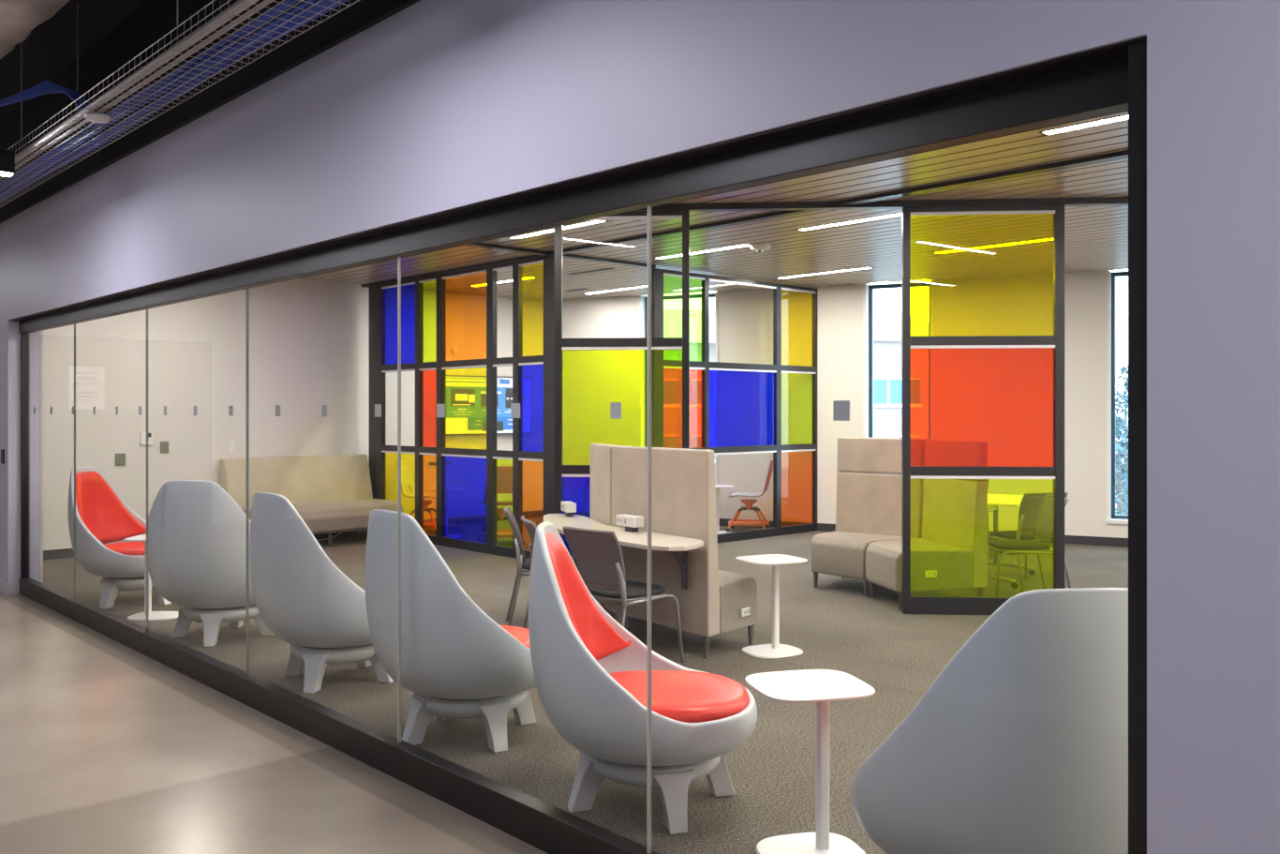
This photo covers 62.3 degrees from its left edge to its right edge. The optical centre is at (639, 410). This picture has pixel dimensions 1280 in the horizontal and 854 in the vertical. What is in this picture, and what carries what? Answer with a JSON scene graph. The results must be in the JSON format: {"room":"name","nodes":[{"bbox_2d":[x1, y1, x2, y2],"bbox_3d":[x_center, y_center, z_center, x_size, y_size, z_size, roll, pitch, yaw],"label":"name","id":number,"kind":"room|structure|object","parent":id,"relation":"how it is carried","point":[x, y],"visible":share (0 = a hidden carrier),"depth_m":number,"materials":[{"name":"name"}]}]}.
{"room":"office corridor","nodes":[
{"label":"office corridor","id":0,"kind":"room"},
{"bbox_2d":[40,329,43,582],"bbox_3d":[-5.856,-0.025,9.853,0.020,3.150,2.115,0,0,-43],"label":"wall","id":1,"kind":"structure","parent":0,"point":[41,332],"depth_m":9.08,"materials":[{"name":"white paint"}]},
{"bbox_2d":[0,0,148,121],"bbox_3d":[-4.411,-2.500,4.089,5.560,0.100,20.000,0,0,-43],"label":"ceiling","id":2,"kind":"structure","parent":0,"point":[51,47],"depth_m":7.04,"materials":[{"name":"black"}]},
{"bbox_2d":[0,148,14,176],"bbox_3d":[-4.142,-1.916,5.822,1.225,1.068,0.090,0,0,-43],"label":"pendant light","id":3,"kind":"object","parent":2,"relation":"hanging from","point":[7,156],"visible":1,"depth_m":6.18,"materials":[{"name":"black metal"}]},
{"bbox_2d":[0,171,13,176],"bbox_3d":[-4.142,-1.389,5.822,1.205,0.013,0.072,0,0,-43],"label":"diffuser","id":4,"kind":"object","parent":3,"relation":"attached to","point":[4,173],"depth_m":6.20,"materials":[{"name":"white plastic"}]},
{"bbox_2d":[0,0,69,59],"bbox_3d":[-4.290,-2.240,5.231,2.160,0.479,2.560,0,0,-43],"label":"beam","id":5,"kind":"structure","parent":2,"relation":"attached to","point":[18,18],"depth_m":5.44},
{"bbox_2d":[0,0,359,207],"bbox_3d":[-3.479,-1.974,6.267,0.308,0.952,13.102,0,0,-43],"label":"cable tray","id":6,"kind":"object","parent":2,"relation":"hanging from","point":[220,7],"visible":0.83,"depth_m":4.99,"materials":[{"name":"silver metal"}]},
{"bbox_2d":[0,80,97,123],"bbox_3d":[-5.013,-1.743,6.866,4.641,0.356,0.159,0,0,27],"label":"cables","id":7,"kind":"object","parent":6,"relation":"on","point":[45,87],"visible":0.76,"depth_m":6.03,"materials":[{"name":"blue plastic"}]},
{"bbox_2d":[84,111,111,123],"bbox_3d":[-2.737,-1.476,5.344,0.124,0.039,0.124,0,0,-43],"label":"detector","id":8,"kind":"object","parent":6,"relation":"attached to","point":[91,116],"visible":1,"depth_m":5.31,"materials":[{"name":"white plastic"}]},
{"bbox_2d":[0,0,274,179],"bbox_3d":[-3.546,-1.532,6.203,0.074,0.041,13.100,0,0,-43],"label":"conduit","id":9,"kind":"object","parent":6,"relation":"in","point":[221,22],"visible":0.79,"depth_m":4.71,"materials":[{"name":"grey metal"}]},
{"bbox_2d":[0,0,347,203],"bbox_3d":[-3.438,-1.527,6.304,0.175,0.049,13.100,0,0,-43],"label":"cables","id":10,"kind":"object","parent":6,"relation":"in","point":[324,3],"visible":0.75,"depth_m":4.85,"materials":[{"name":"blue plastic"}]},
{"bbox_2d":[0,591,548,853],"bbox_3d":[-4.411,1.600,4.089,5.560,0.100,20.000,0,0,-43],"label":"floor","id":11,"kind":"structure","parent":0,"point":[106,747],"depth_m":4.51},
{"bbox_2d":[43,278,543,550],"bbox_3d":[-3.861,-0.075,13.277,7.616,3.250,0.150,0,0,-43],"label":"wall","id":12,"kind":"structure","parent":0,"point":[308,339],"depth_m":12.37,"materials":[{"name":"white paint"}]},
{"bbox_2d":[115,453,125,464],"bbox_3d":[-5.639,0.527,11.493,0.100,0.125,0.020,0,0,-43],"label":"light switch","id":13,"kind":"object","parent":12,"relation":"attached to","point":[120,458],"visible":1,"depth_m":11.48,"materials":[{"name":"grey"}]},
{"bbox_2d":[140,431,153,444],"bbox_3d":[-5.438,0.305,11.673,0.130,0.140,0.032,0,0,-43],"label":"thermostat","id":14,"kind":"object","parent":12,"relation":"attached to","point":[142,434],"visible":0.81,"depth_m":11.66,"materials":[{"name":"white plastic"}]},
{"bbox_2d":[160,441,168,452],"bbox_3d":[-5.302,0.407,11.809,0.085,0.125,0.020,0,0,-43],"label":"light switch","id":15,"kind":"object","parent":12,"relation":"attached to","point":[164,445],"visible":1,"depth_m":11.80,"materials":[{"name":"grey plastic"}]},
{"bbox_2d":[227,441,234,451],"bbox_3d":[-4.761,0.420,12.325,0.080,0.120,0.008,0,0,-43],"label":"light switch","id":16,"kind":"object","parent":12,"relation":"attached to","point":[230,444],"visible":1,"depth_m":12.32,"materials":[{"name":"white plastic"}]},
{"bbox_2d":[43,509,543,560],"bbox_3d":[-3.987,1.500,13.047,7.116,0.100,0.012,0,0,-43],"label":"baseboard","id":17,"kind":"structure","parent":12,"relation":"attached to","point":[63,553],"depth_m":11.16,"materials":[{"name":"plastic"}]},
{"bbox_2d":[450,347,458,354],"bbox_3d":[-2.516,-0.810,14.405,0.100,0.100,0.045,0,0,-43],"label":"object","id":18,"kind":"structure","parent":12,"relation":"attached to","point":[454,350],"depth_m":14.38,"materials":[{"name":"orange"}]},
{"bbox_2d":[446,374,512,435],"bbox_3d":[-2.115,-0.072,14.752,1.480,0.815,0.068,0,0,-43],"label":"wall display","id":19,"kind":"object","parent":12,"relation":"attached to","point":[466,395],"visible":0.51,"depth_m":14.54,"materials":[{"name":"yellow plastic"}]},
{"bbox_2d":[43,516,1128,853],"bbox_3d":[2.640,1.600,9.778,12.510,0.100,13.850,0,0,-43],"label":"floor","id":20,"kind":"structure","parent":0,"point":[900,655],"depth_m":6.40,"materials":[{"name":"grey carpet"}]},
{"bbox_2d":[67,465,171,609],"bbox_3d":[-4.122,1.001,8.593,0.902,1.099,0.930,0,0,-4],"label":"egg chair","id":21,"kind":"object","parent":20,"relation":"on","point":[103,519],"visible":0.76,"depth_m":8.40,"materials":[{"name":"white plastic"}]},
{"bbox_2d":[75,471,146,543],"bbox_3d":[-4.366,0.803,8.596,0.371,0.630,0.882,0,0,1],"label":"cushion","id":22,"kind":"object","parent":21,"relation":"on","point":[102,515],"depth_m":8.75,"materials":[{"name":"red fabric"}]},
{"bbox_2d":[104,541,144,555],"bbox_3d":[-4.028,1.126,8.591,0.650,0.079,0.630,0,0,1],"label":"seat cushion","id":23,"kind":"object","parent":21,"relation":"on","point":[131,548],"depth_m":8.48,"materials":[{"name":"red leather"}]},
{"bbox_2d":[123,534,178,621],"bbox_3d":[-3.630,1.250,7.964,0.400,0.600,0.386,0,0,0],"label":"side table","id":24,"kind":"object","parent":20,"relation":"on","point":[152,615],"visible":0.56,"depth_m":7.94,"materials":[{"name":"white plastic"}]},
{"bbox_2d":[148,479,273,646],"bbox_3d":[-2.867,1.001,7.253,0.930,1.099,0.902,0,0,11],"label":"egg chair","id":25,"kind":"object","parent":20,"relation":"on","point":[197,529],"visible":0.77,"depth_m":6.86,"materials":[{"name":"white plastic"}]},
{"bbox_2d":[219,453,403,546],"bbox_3d":[-3.825,1.050,12.401,1.830,1.000,1.077,0,0,-43],"label":"bench sofa","id":26,"kind":"object","parent":20,"relation":"on","point":[332,494],"visible":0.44,"depth_m":12.47,"materials":[{"name":"beige fabric"}]},
{"bbox_2d":[249,491,394,693],"bbox_3d":[-1.766,1.001,6.109,0.902,1.099,0.930,0,0,-41],"label":"egg chair","id":27,"kind":"object","parent":20,"relation":"on","point":[303,598],"visible":0.86,"depth_m":5.72,"materials":[{"name":"white plastic"}]},
{"bbox_2d":[395,459,436,535],"bbox_3d":[-2.785,1.087,13.450,0.608,0.926,0.510,0,0,7],"label":"swivel chair","id":28,"kind":"object","parent":20,"relation":"on","point":[406,477],"visible":0.47,"depth_m":13.46,"materials":[{"name":"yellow plastic"}]},
{"bbox_2d":[423,520,436,527],"bbox_3d":[-2.740,1.445,13.445,0.510,0.040,0.510,0,0,7],"label":"tray","id":29,"kind":"object","parent":28,"relation":"on","point":[426,524],"depth_m":13.24,"materials":[{"name":"orange plastic"}]},
{"bbox_2d":[364,508,535,752],"bbox_3d":[-0.842,1.001,5.066,0.902,1.099,0.930,0,0,-38],"label":"egg chair","id":30,"kind":"object","parent":20,"relation":"on","point":[457,662],"visible":0.91,"depth_m":4.69,"materials":[{"name":"white plastic"}]},
{"bbox_2d":[499,625,530,648],"bbox_3d":[-0.773,1.126,5.128,0.650,0.079,0.630,0,0,-42],"label":"seat cushion","id":31,"kind":"object","parent":30,"relation":"on","point":[521,633],"depth_m":5.23,"materials":[{"name":"red leather"}]},
{"bbox_2d":[368,253,553,558],"bbox_3d":[-2.120,-0.010,12.024,0.060,3.120,3.760,0,0,-43],"label":"glass wall","id":32,"kind":"structure","parent":20,"relation":"on","point":[467,479],"depth_m":11.93,"materials":[{"name":"glass"}]},
{"bbox_2d":[497,464,524,544],"bbox_3d":[-1.616,1.087,12.360,0.510,0.926,0.608,0,0,-13],"label":"swivel chair","id":33,"kind":"object","parent":20,"relation":"on","point":[504,471],"visible":0.33,"depth_m":12.15,"materials":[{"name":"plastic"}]},
{"bbox_2d":[497,529,523,537],"bbox_3d":[-1.627,1.445,12.404,0.510,0.040,0.510,0,0,-13],"label":"tray","id":34,"kind":"object","parent":33,"relation":"on","point":[501,533],"depth_m":12.46,"materials":[{"name":"orange plastic"}]},
{"bbox_2d":[503,506,531,625],"bbox_3d":[-0.670,1.125,7.588,0.615,0.854,0.516,0,0,-7],"label":"chair","id":35,"kind":"object","parent":20,"relation":"on","point":[523,564],"visible":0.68,"depth_m":7.36,"materials":[{"name":"grey"}]},
{"bbox_2d":[520,515,621,627],"bbox_3d":[-0.464,1.125,6.928,0.615,0.854,0.516,0,0,-15],"label":"chair","id":36,"kind":"object","parent":20,"relation":"on","point":[530,526],"visible":0.23,"depth_m":6.80,"materials":[{"name":"grey metal"}]},
{"bbox_2d":[553,209,689,610],"bbox_3d":[-0.142,0.000,8.259,1.056,3.100,0.060,0,0,4],"label":"glass partition","id":37,"kind":"object","parent":20,"relation":"on","point":[572,483],"visible":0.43,"depth_m":8.26,"materials":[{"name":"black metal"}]},
{"bbox_2d":[562,525,684,662],"bbox_3d":[-0.119,1.125,6.468,0.516,0.854,0.616,0,0,44],"label":"chair","id":38,"kind":"object","parent":20,"relation":"on","point":[597,556],"visible":0.91,"depth_m":6.29,"materials":[{"name":"grey"}]},
{"bbox_2d":[528,520,757,833],"bbox_3d":[0.011,1.001,4.202,0.902,1.099,0.930,0,0,-3],"label":"egg chair","id":39,"kind":"object","parent":20,"relation":"on","point":[590,672],"visible":1,"depth_m":3.94,"materials":[{"name":"white plastic"}]},
{"bbox_2d":[545,532,632,660],"bbox_3d":[-0.233,0.803,4.210,0.371,0.630,0.882,0,0,2],"label":"cushion","id":40,"kind":"object","parent":39,"relation":"on","point":[577,627],"depth_m":4.38,"materials":[{"name":"red fabric"}]},
{"bbox_2d":[609,669,748,722],"bbox_3d":[0.104,1.126,4.199,0.650,0.079,0.630,0,0,2],"label":"seat cushion","id":41,"kind":"object","parent":39,"relation":"on","point":[681,695],"depth_m":4.11,"materials":[{"name":"red leather"}]},
{"bbox_2d":[590,443,758,658],"bbox_3d":[0.210,0.897,7.372,0.714,1.305,1.632,0,0,-27],"label":"workstation","id":42,"kind":"object","parent":20,"relation":"on","point":[714,602],"visible":0.8,"depth_m":6.87,"materials":[{"name":"beige fabric"}]},
{"bbox_2d":[543,513,703,589],"bbox_3d":[-0.270,0.965,7.202,0.542,0.330,2.176,0,0,-29],"label":"desk","id":43,"kind":"object","parent":42,"relation":"attached to","point":[662,542],"visible":0.68,"depth_m":6.70,"materials":[{"name":"beige laminate"}]},
{"bbox_2d":[560,501,576,516],"bbox_3d":[-0.543,0.748,8.033,0.082,0.105,0.210,0,0,-15],"label":"box","id":44,"kind":"object","parent":43,"relation":"on","point":[569,507],"visible":1,"depth_m":7.94,"materials":[{"name":"white plastic"}]},
{"bbox_2d":[543,513,703,550],"bbox_3d":[-0.270,0.814,7.202,0.542,0.028,2.176,0,0,-29],"label":"countertop","id":45,"kind":"structure","parent":43,"relation":"on","point":[662,542],"depth_m":6.72,"materials":[{"name":"beige laminate"}]},
{"bbox_2d":[616,513,643,532],"bbox_3d":[-0.066,0.748,7.013,0.082,0.105,0.210,0,0,-37],"label":"box","id":46,"kind":"object","parent":43,"relation":"on","point":[632,523],"visible":1,"depth_m":6.97,"materials":[{"name":"white plastic"}]},
{"bbox_2d":[741,606,750,616],"bbox_3d":[0.684,1.305,6.865,0.100,0.052,0.026,0,0,-43],"label":"power outlet","id":47,"kind":"object","parent":42,"relation":"attached to","point":[745,610],"depth_m":6.86,"materials":[{"name":"white plastic"}]},
{"bbox_2d":[714,484,734,534],"bbox_3d":[0.979,1.250,13.368,0.400,0.600,0.386,0,0,-15],"label":"side table","id":48,"kind":"object","parent":20,"relation":"on","point":[718,486],"visible":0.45,"depth_m":13.35,"materials":[{"name":"white metal"}]},
{"bbox_2d":[651,267,817,543],"bbox_3d":[1.212,-0.010,12.696,2.940,3.120,0.060,0,0,-43],"label":"glass wall","id":49,"kind":"structure","parent":20,"relation":"on","point":[736,408],"depth_m":12.56,"materials":[{"name":"glass"}]},
{"bbox_2d":[726,460,773,531],"bbox_3d":[1.442,1.087,13.599,0.608,0.926,0.510,0,0,13],"label":"swivel chair","id":50,"kind":"object","parent":20,"relation":"on","point":[749,502],"visible":0.89,"depth_m":13.52,"materials":[{"name":"grey plastic"}]},
{"bbox_2d":[728,519,769,526],"bbox_3d":[1.397,1.445,13.610,0.510,0.040,0.510,0,0,13],"label":"tray","id":51,"kind":"object","parent":50,"relation":"on","point":[734,522],"depth_m":13.48,"materials":[{"name":"orange plastic"}]},
{"bbox_2d":[735,553,807,658],"bbox_3d":[0.842,1.250,6.793,0.400,0.600,0.386,0,0,-27],"label":"side table","id":52,"kind":"object","parent":20,"relation":"on","point":[775,649],"visible":1,"depth_m":6.83,"materials":[{"name":"white laminate"}]},
{"bbox_2d":[744,669,875,853],"bbox_3d":[0.587,1.250,3.684,0.400,0.600,0.386,0,0,-14],"label":"side table","id":53,"kind":"object","parent":20,"relation":"on","point":[819,686],"visible":1,"depth_m":3.71,"materials":[{"name":"white laminate"}]},
{"bbox_2d":[810,436,987,609],"bbox_3d":[2.125,0.897,9.048,0.968,1.305,1.665,0,0,-25],"label":"sofa","id":54,"kind":"object","parent":20,"relation":"on","point":[949,516],"visible":0.71,"depth_m":8.98,"materials":[{"name":"beige fabric"}]},
{"bbox_2d":[924,569,937,577],"bbox_3d":[2.273,1.275,8.271,0.092,0.052,0.055,0,0,-43],"label":"power outlet","id":55,"kind":"object","parent":54,"relation":"attached to","point":[928,573],"depth_m":8.27,"materials":[{"name":"white plastic"}]},
{"bbox_2d":[901,205,1064,614],"bbox_3d":[2.605,0.000,8.053,1.200,3.100,0.060,0,0,4],"label":"glass partition","id":56,"kind":"object","parent":20,"relation":"on","point":[974,407],"visible":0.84,"depth_m":8.04,"materials":[{"name":"red glass"}]},
{"bbox_2d":[983,478,992,558],"bbox_3d":[3.335,1.125,11.020,0.516,0.854,0.615,0,0,32],"label":"chair","id":57,"kind":"object","parent":20,"relation":"on","point":[987,481],"visible":0.02,"depth_m":11.10,"materials":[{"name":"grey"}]},
{"bbox_2d":[850,587,1128,853],"bbox_3d":[1.084,1.001,3.093,0.930,1.099,0.902,0,0,-11],"label":"egg chair","id":58,"kind":"object","parent":20,"relation":"on","point":[1019,744],"visible":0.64,"depth_m":2.68,"materials":[{"name":"white plastic"}]},
{"bbox_2d":[987,493,1035,588],"bbox_3d":[3.221,1.180,9.805,0.720,0.740,1.080,0,0,30],"label":"meeting table","id":59,"kind":"object","parent":20,"relation":"on","point":[995,500],"visible":0.44,"depth_m":9.89,"materials":[{"name":"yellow laminate"}]},
{"bbox_2d":[976,493,1068,596],"bbox_3d":[3.128,1.125,8.645,0.616,0.854,0.516,0,0,1],"label":"chair","id":60,"kind":"object","parent":20,"relation":"on","point":[1044,521],"visible":0.78,"depth_m":8.62,"materials":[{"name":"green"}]},
{"bbox_2d":[987,491,1071,593],"bbox_3d":[3.382,1.125,9.302,0.516,0.854,0.616,0,0,-18],"label":"chair","id":61,"kind":"object","parent":20,"relation":"on","point":[1031,502],"visible":0.52,"depth_m":9.06,"materials":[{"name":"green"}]},
{"bbox_2d":[0,0,1279,853],"bbox_3d":[-2.399,-0.030,5.976,0.243,3.160,20.000,0,0,-43],"label":"wall","id":62,"kind":"structure","parent":0,"point":[436,106],"depth_m":2.77,"materials":[{"name":"grey paint"}]},
{"bbox_2d":[0,448,4,463],"bbox_3d":[-5.427,0.390,9.018,0.012,0.120,0.080,0,0,-43],"label":"light switch","id":63,"kind":"object","parent":62,"relation":"attached to","point":[2,450],"visible":1,"depth_m":8.99,"materials":[{"name":"grey plastic"}]},
{"bbox_2d":[0,579,19,595],"bbox_3d":[-2.461,1.500,5.918,0.091,0.100,20.000,0,0,-43],"label":"baseboard","id":64,"kind":"structure","parent":62,"relation":"attached to","point":[13,587],"depth_m":8.94,"materials":[{"name":"grey plastic"}]},
{"bbox_2d":[0,0,420,223],"bbox_3d":[-2.410,-2.080,5.966,0.273,0.940,20.000,0,0,-43],"label":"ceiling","id":65,"kind":"structure","parent":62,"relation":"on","point":[155,19],"depth_m":6.28,"materials":[{"name":"black"}]},
{"bbox_2d":[9,35,1146,853],"bbox_3d":[-2.074,0.394,5.594,0.171,2.313,9.273,0,0,-43],"label":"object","id":66,"kind":"structure","parent":62,"relation":"in","point":[1110,79],"depth_m":3.39,"materials":[{"name":"black"}]},
{"bbox_2d":[297,110,1128,300],"bbox_3d":[2.647,-1.617,9.784,12.290,0.035,13.850,0,0,-43],"label":"ceiling","id":67,"kind":"structure","parent":0,"point":[1095,237],"depth_m":9.80,"materials":[{"name":"brown wood"}]},
{"bbox_2d":[470,282,486,286],"bbox_3d":[-2.032,-1.623,13.482,0.115,0.054,0.382,0,0,-43],"label":"ceiling light","id":68,"kind":"object","parent":67,"relation":"attached to","point":[484,284],"depth_m":13.52,"materials":[{"name":"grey plastic"}]},
{"bbox_2d":[497,279,512,282],"bbox_3d":[-1.657,-1.623,13.079,0.118,0.054,0.351,0,0,-43],"label":"ceiling light","id":69,"kind":"object","parent":67,"relation":"attached to","point":[509,280],"depth_m":13.12,"materials":[{"name":"grey plastic"}]},
{"bbox_2d":[462,241,549,255],"bbox_3d":[-2.452,-1.590,9.286,4.130,0.040,0.100,0,0,-43],"label":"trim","id":70,"kind":"structure","parent":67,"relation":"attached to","point":[476,245],"depth_m":10.34,"materials":[{"name":"black metal"}]},
{"bbox_2d":[507,228,553,238],"bbox_3d":[-0.963,-1.623,9.581,0.113,0.054,0.655,0,0,-43],"label":"ceiling light","id":71,"kind":"object","parent":67,"relation":"attached to","point":[552,230],"depth_m":9.57,"materials":[{"name":"grey plastic"}]},
{"bbox_2d":[564,287,588,291],"bbox_3d":[-0.839,-1.607,14.021,0.090,0.026,0.400,0,0,-43],"label":"ceiling vent","id":72,"kind":"object","parent":67,"relation":"in","point":[583,288],"visible":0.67,"depth_m":14.03,"materials":[{"name":"black metal"}]},
{"bbox_2d":[563,220,608,229],"bbox_3d":[-0.499,-1.623,9.088,0.113,0.054,0.576,0,0,-43],"label":"ceiling light","id":73,"kind":"object","parent":67,"relation":"attached to","point":[595,221],"depth_m":9.09,"materials":[{"name":"grey plastic"}]},
{"bbox_2d":[566,267,614,274],"bbox_3d":[-0.567,-1.607,12.151,0.090,0.026,0.740,0,0,-43],"label":"ceiling vent","id":74,"kind":"object","parent":67,"relation":"in","point":[609,268],"visible":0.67,"depth_m":12.14,"materials":[{"name":"black metal"}]},
{"bbox_2d":[563,253,655,267],"bbox_3d":[-0.359,-1.590,11.221,1.370,0.040,0.100,0,0,-43],"label":"trim","id":75,"kind":"structure","parent":67,"relation":"attached to","point":[568,256],"depth_m":11.19,"materials":[{"name":"black metal"}]},
{"bbox_2d":[584,284,647,294],"bbox_3d":[-0.294,-1.623,14.024,0.100,0.054,1.300,0,0,-43],"label":"ceiling light","id":76,"kind":"object","parent":67,"relation":"attached to","point":[647,285],"visible":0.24,"depth_m":14.04,"materials":[{"name":"grey plastic"}]},
{"bbox_2d":[653,253,682,259],"bbox_3d":[0.304,-1.623,10.989,0.118,0.054,0.398,0,0,-43],"label":"ceiling light","id":77,"kind":"object","parent":67,"relation":"attached to","point":[677,255],"depth_m":10.99,"materials":[{"name":"grey plastic"}]},
{"bbox_2d":[689,243,750,254],"bbox_3d":[0.775,-1.623,10.487,0.119,0.054,0.862,0,0,-43],"label":"ceiling light","id":78,"kind":"object","parent":67,"relation":"attached to","point":[707,250],"depth_m":10.46,"materials":[{"name":"grey plastic"}]},
{"bbox_2d":[361,149,1128,287],"bbox_3d":[1.229,-1.590,8.454,0.100,0.040,13.850,0,0,-43],"label":"trim","id":79,"kind":"structure","parent":67,"relation":"attached to","point":[1121,155],"depth_m":7.97,"materials":[{"name":"black metal"}]},
{"bbox_2d":[749,242,770,253],"bbox_3d":[1.162,-1.559,10.221,0.200,0.082,0.200,0,0,-43],"label":"smoke detector","id":80,"kind":"object","parent":67,"relation":"attached to","point":[760,247],"visible":1,"depth_m":10.16,"materials":[{"name":"white plastic"}]},
{"bbox_2d":[775,267,873,278],"bbox_3d":[2.131,-1.623,12.316,0.100,0.054,1.330,0,0,-43],"label":"ceiling light","id":81,"kind":"object","parent":67,"relation":"attached to","point":[863,267],"visible":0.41,"depth_m":12.28,"materials":[{"name":"grey plastic"}]},
{"bbox_2d":[796,212,901,231],"bbox_3d":[1.852,-1.623,8.915,0.100,0.054,1.290,0,0,-43],"label":"ceiling light","id":82,"kind":"object","parent":67,"relation":"attached to","point":[898,214],"visible":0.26,"depth_m":8.96,"materials":[{"name":"grey plastic"}]},
{"bbox_2d":[633,195,1128,211],"bbox_3d":[2.434,-1.580,8.066,6.742,0.060,0.090,0,0,4],"label":"ceiling beam","id":83,"kind":"structure","parent":67,"relation":"attached to","point":[1097,200],"depth_m":8.07,"materials":[{"name":"black metal"}]},
{"bbox_2d":[932,238,1053,253],"bbox_3d":[3.449,-1.623,10.283,0.100,0.054,1.320,0,0,-43],"label":"ceiling light","id":84,"kind":"object","parent":67,"relation":"attached to","point":[1047,239],"visible":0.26,"depth_m":10.28,"materials":[{"name":"grey plastic"}]},
{"bbox_2d":[1038,114,1128,135],"bbox_3d":[2.766,-1.623,5.646,0.100,0.054,1.290,0,0,-43],"label":"ceiling light","id":85,"kind":"object","parent":67,"relation":"attached to","point":[1123,117],"visible":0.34,"depth_m":5.93,"materials":[{"name":"grey plastic"}]},
{"bbox_2d":[563,269,1128,537],"bbox_3d":[5.252,-0.075,12.360,15.292,3.250,0.280,0,0,26],"label":"wall","id":86,"kind":"structure","parent":0,"point":[1005,305],"depth_m":13.62,"materials":[{"name":"white paint"}]},
{"bbox_2d":[638,291,717,484],"bbox_3d":[0.556,-0.155,14.617,1.215,2.890,0.230,0,0,26],"label":"window","id":87,"kind":"structure","parent":86,"relation":"in","point":[642,300],"depth_m":14.79,"materials":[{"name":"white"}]},
{"bbox_2d":[863,280,934,437],"bbox_3d":[3.257,-0.155,13.283,0.894,2.890,0.230,0,0,26],"label":"window","id":88,"kind":"structure","parent":86,"relation":"in","point":[868,290],"depth_m":13.41,"materials":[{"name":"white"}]},
{"bbox_2d":[719,518,1128,546],"bbox_3d":[5.232,1.500,12.206,14.792,0.100,0.014,0,0,26],"label":"baseboard","id":89,"kind":"structure","parent":86,"relation":"attached to","point":[823,527],"depth_m":12.29,"materials":[{"name":"grey rubber"}]},
{"bbox_2d":[1105,270,1128,523],"bbox_3d":[5.900,-0.155,11.979,1.151,2.890,0.230,0,0,26],"label":"window","id":90,"kind":"structure","parent":86,"relation":"in","point":[1111,517],"depth_m":12.22,"materials":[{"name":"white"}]},
{"label":"outside","id":91,"kind":"structure","parent":0,"visible":0},
{"bbox_3d":[36.269,6.650,88.866,145.500,0.200,200.000,0,0,-43],"label":"ground","id":92,"kind":"structure","parent":91,"visible":0},
{"bbox_2d":[663,306,928,474],"bbox_3d":[-5.170,1.000,47.118,38.200,11.100,17.100,0,0,-7],"label":"office building","id":93,"kind":"structure","parent":92,"relation":"on","point":[886,320],"depth_m":40.46,"materials":[{"name":"brick"}]},
{"bbox_2d":[1115,414,1128,514],"bbox_3d":[13.456,3.322,30.031,2.851,6.466,2.697,0,0,-43],"label":"frosted tree","id":94,"kind":"object","parent":92,"relation":"on","point":[1120,424],"visible":0.23,"depth_m":29.90,"materials":[{"name":"grey plant"}]},
{"bbox_2d":[1115,376,1128,510],"bbox_3d":[17.625,2.672,38.040,3.330,7.763,3.326,0,0,-43],"label":"frosted tree","id":95,"kind":"object","parent":92,"relation":"on","point":[1125,384],"visible":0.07,"depth_m":38.02,"materials":[{"name":"grey plant"}]},
{"bbox_2d":[1115,365,1128,511],"bbox_3d":[27.457,1.988,60.052,3.912,9.130,3.737,0,0,-43],"label":"frosted tree","id":96,"kind":"object","parent":92,"relation":"on","point":[1123,370],"visible":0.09,"depth_m":59.90,"materials":[{"name":"grey plant"}]},
{"bbox_2d":[1115,410,1128,511],"bbox_3d":[21.972,1.999,46.002,3.427,9.110,3.554,0,0,-43],"label":"frosted tree","id":97,"kind":"object","parent":92,"relation":"on","point":[1127,410],"visible":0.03,"depth_m":46.27,"materials":[{"name":"grey plant"}]},
{"bbox_2d":[1115,411,1128,514],"bbox_3d":[23.683,2.381,54.020,3.166,8.345,3.073,0,0,-43],"label":"frosted tree","id":98,"kind":"object","parent":92,"relation":"on","point":[1124,494],"visible":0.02,"depth_m":53.62,"materials":[{"name":"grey plant"}]},
{"bbox_2d":[1120,493,1128,514],"bbox_3d":[12.689,3.996,27.013,1.985,5.121,2.005,0,0,16],"label":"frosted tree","id":99,"kind":"object","parent":92,"relation":"on","point":[1123,513],"visible":0.02,"depth_m":27.16,"materials":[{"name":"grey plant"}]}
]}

